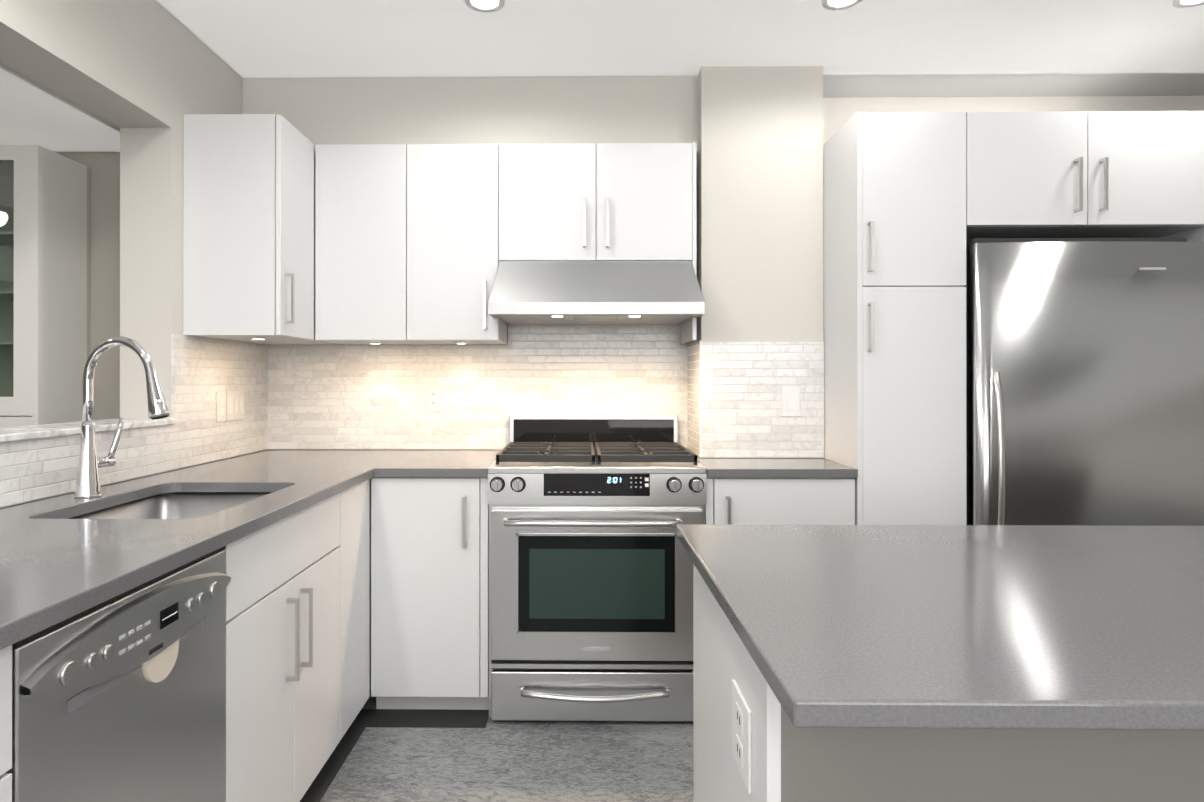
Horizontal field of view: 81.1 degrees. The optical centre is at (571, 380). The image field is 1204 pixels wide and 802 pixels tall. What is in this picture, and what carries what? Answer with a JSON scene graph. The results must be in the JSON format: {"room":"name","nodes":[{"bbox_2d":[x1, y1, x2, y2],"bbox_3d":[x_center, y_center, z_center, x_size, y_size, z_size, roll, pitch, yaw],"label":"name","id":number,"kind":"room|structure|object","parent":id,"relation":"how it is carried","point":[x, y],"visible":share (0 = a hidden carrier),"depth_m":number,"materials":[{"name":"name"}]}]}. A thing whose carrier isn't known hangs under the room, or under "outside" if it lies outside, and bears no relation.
{"room":"kitchen","nodes":[
{"label":"kitchen","id":0,"kind":"room"},
{"bbox_2d":[0,0,291,508],"bbox_3d":[-3.286,-0.029,0.330,3.780,2.480,6.040,0,0,1],"label":"wall","id":1,"kind":"structure","parent":0,"point":[110,92],"depth_m":2.44,"materials":[{"name":"white paint"}]},
{"bbox_2d":[216,391,243,421],"bbox_3d":[-1.372,0.103,2.816,0.007,0.118,0.217,0,0,1],"label":"outlet","id":2,"kind":"object","parent":1,"relation":"attached to","point":[229,405],"visible":1,"depth_m":2.81,"materials":[{"name":"white plastic"}]},
{"bbox_2d":[183,114,338,344],"bbox_3d":[-1.194,-0.554,2.840,0.378,0.788,0.668,0,0,1],"label":"upper cabinet","id":3,"kind":"object","parent":1,"relation":"attached to","point":[248,227],"visible":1,"depth_m":2.51,"materials":[{"name":"white wood"}]},
{"bbox_2d":[315,144,414,344],"bbox_3d":[-0.847,-0.554,2.995,0.370,0.788,0.348,0,0,1],"label":"upper cabinet","id":4,"kind":"object","parent":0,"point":[363,191],"depth_m":2.82,"materials":[{"name":"white wood"}]},
{"bbox_2d":[426,386,441,410],"bbox_3d":[-0.621,0.082,3.155,0.072,0.115,0.006,0,0,1],"label":"electrical outlet","id":5,"kind":"object","parent":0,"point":[433,398],"visible":1,"depth_m":3.15,"materials":[{"name":"white plastic"}]},
{"bbox_2d":[411,144,506,344],"bbox_3d":[-0.477,-0.554,2.991,0.370,0.788,0.348,0,0,1],"label":"upper cabinet","id":6,"kind":"object","parent":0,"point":[415,244],"depth_m":2.82,"materials":[{"name":"white wood"}]},
{"bbox_2d":[300,689,692,801],"bbox_3d":[-0.422,1.260,0.649,9.500,0.101,7.050,0,0,1],"label":"floor","id":7,"kind":"structure","parent":0,"point":[410,755],"depth_m":2.24,"materials":[{"name":"grey tile"}]},
{"bbox_2d":[0,645,11,801],"bbox_3d":[-1.098,0.775,-0.189,0.644,0.870,2.256,0,0,1],"label":"base cabinet","id":8,"kind":"object","parent":7,"relation":"on","point":[5,653],"depth_m":0.92,"materials":[{"name":"white wood"}]},
{"bbox_2d":[0,145,90,427],"bbox_3d":[-2.451,0.188,2.573,1.195,2.050,0.270,0,0,1],"label":"display cabinet","id":9,"kind":"object","parent":7,"relation":"on","point":[45,212],"visible":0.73,"depth_m":2.50,"materials":[{"name":"grey wood"}]},
{"bbox_2d":[6,545,230,801],"bbox_3d":[-1.037,0.778,1.218,0.636,0.868,0.554,0,0,1],"label":"dishwasher","id":10,"kind":"object","parent":7,"relation":"on","point":[121,697],"visible":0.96,"depth_m":1.17,"materials":[{"name":"silver metal"}]},
{"bbox_2d":[225,478,370,777],"bbox_3d":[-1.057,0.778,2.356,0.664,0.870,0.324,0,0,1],"label":"base cabinet","id":11,"kind":"object","parent":7,"relation":"on","point":[298,638],"depth_m":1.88,"materials":[{"name":"white wood"}]},
{"bbox_2d":[0,450,500,649],"bbox_3d":[-0.859,0.326,0.920,1.080,0.030,4.480,0,0,1],"label":"countertop","id":12,"kind":"structure","parent":11,"relation":"on","point":[57,565],"depth_m":1.53,"materials":[{"name":"grey stone"}]},
{"bbox_2d":[74,336,169,497],"bbox_3d":[-1.188,0.098,1.893,0.282,0.428,0.180,0,0,1],"label":"faucet","id":13,"kind":"object","parent":12,"relation":"on","point":[90,464],"visible":1,"depth_m":1.87,"materials":[{"name":"silver metal"}]},
{"bbox_2d":[68,492,272,518],"bbox_3d":[-1.040,0.431,1.865,0.461,0.175,0.618,0,0,1],"label":"sink","id":14,"kind":"object","parent":12,"relation":"in","point":[180,505],"visible":0.04,"depth_m":2.15,"materials":[{"name":"silver metal"}]},
{"bbox_2d":[371,477,488,709],"bbox_3d":[-0.507,0.778,2.817,0.421,0.870,0.674,0,0,1],"label":"base cabinet","id":15,"kind":"object","parent":7,"relation":"on","point":[429,592],"visible":0.94,"depth_m":2.51,"materials":[{"name":"white wood"}]},
{"bbox_2d":[488,415,706,720],"bbox_3d":[0.092,0.685,2.773,0.769,1.056,0.744,0,0,1],"label":"stove","id":16,"kind":"object","parent":7,"relation":"on","point":[590,590],"visible":0.98,"depth_m":2.47,"materials":[{"name":"silver metal"}]},
{"bbox_2d":[705,477,854,524],"bbox_3d":[0.744,0.778,2.642,0.530,0.870,0.354,0,0,1],"label":"base cabinet","id":17,"kind":"object","parent":7,"relation":"on","point":[775,501],"visible":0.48,"depth_m":2.50,"materials":[{"name":"white wood"}]},
{"bbox_2d":[697,458,857,477],"bbox_3d":[0.743,0.328,2.647,0.531,0.030,0.348,0,0,1],"label":"countertop","id":18,"kind":"structure","parent":17,"relation":"on","point":[777,467],"depth_m":2.49,"materials":[{"name":"grey stone"}]},
{"bbox_2d":[823,112,974,524],"bbox_3d":[1.207,0.132,2.813,0.385,2.162,0.660,0,0,1],"label":"tall cabinet","id":19,"kind":"object","parent":7,"relation":"on","point":[913,202],"depth_m":2.48,"materials":[{"name":"white wood"}]},
{"bbox_2d":[693,572,1203,801],"bbox_3d":[1.328,0.776,1.196,2.154,0.872,0.594,0,0,1],"label":"kitchen island","id":20,"kind":"object","parent":7,"relation":"on","point":[743,749],"depth_m":0.91,"materials":[{"name":"white wood"}]},
{"bbox_2d":[677,524,1203,735],"bbox_3d":[1.327,0.325,1.088,2.212,0.028,0.840,0,0,1],"label":"island countertop","id":21,"kind":"structure","parent":20,"relation":"on","point":[850,630],"depth_m":0.91,"materials":[{"name":"grey stone"}]},
{"bbox_2d":[964,238,1203,525],"bbox_3d":[1.825,0.353,2.729,0.828,1.720,0.737,0,0,1],"label":"fridge","id":22,"kind":"object","parent":7,"relation":"on","point":[1084,381],"visible":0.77,"depth_m":2.42,"materials":[{"name":"silver metal"}]},
{"bbox_2d":[503,143,696,266],"bbox_3d":[0.096,-0.713,2.984,0.776,0.470,0.348,0,0,1],"label":"upper cabinet","id":23,"kind":"object","parent":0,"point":[581,201],"depth_m":2.81,"materials":[{"name":"white wood"}]},
{"bbox_2d":[488,261,704,324],"bbox_3d":[0.095,-0.360,2.896,0.815,0.232,0.503,0,0,1],"label":"range hood","id":24,"kind":"object","parent":23,"relation":"attached to","point":[596,292],"visible":0.98,"depth_m":2.71,"materials":[{"name":"silver metal"}]},
{"bbox_2d":[155,0,1203,97],"bbox_3d":[-0.422,-1.319,0.652,9.500,0.100,7.050,0,0,1],"label":"ceiling","id":25,"kind":"structure","parent":0,"point":[955,48],"depth_m":2.63,"materials":[{"name":"white paint"}]},
{"bbox_2d":[465,0,503,12],"bbox_3d":[-0.291,-1.263,2.345,0.132,0.006,0.132,0,0,1],"label":"recessed light","id":26,"kind":"object","parent":25,"relation":"in","point":[487,6],"visible":1,"depth_m":2.36,"materials":[{"name":"white plastic"}]},
{"bbox_2d":[822,0,861,9],"bbox_3d":[0.899,-1.263,2.330,0.132,0.006,0.132,0,0,1],"label":"recessed light","id":27,"kind":"object","parent":25,"relation":"in","point":[836,4],"visible":1,"depth_m":2.36,"materials":[{"name":"white plastic"}]},
{"bbox_2d":[1173,0,1203,7],"bbox_3d":[2.069,-1.263,2.316,0.132,0.006,0.132,0,0,1],"label":"recessed light","id":28,"kind":"object","parent":25,"relation":"in","point":[1184,3],"visible":1,"depth_m":2.35,"materials":[{"name":"white plastic"}]},
{"bbox_2d":[781,388,799,416],"bbox_3d":[0.877,0.088,2.816,0.072,0.115,0.007,0,0,1],"label":"light switch","id":29,"kind":"object","parent":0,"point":[790,402],"visible":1,"depth_m":2.81,"materials":[{"name":"white plastic"}]},
{"bbox_2d":[975,111,1203,237],"bbox_3d":[1.825,-0.748,2.806,0.852,0.402,0.660,0,0,1],"label":"upper cabinet","id":30,"kind":"object","parent":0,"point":[1090,174],"depth_m":2.48,"materials":[{"name":"white wood"}]}
]}

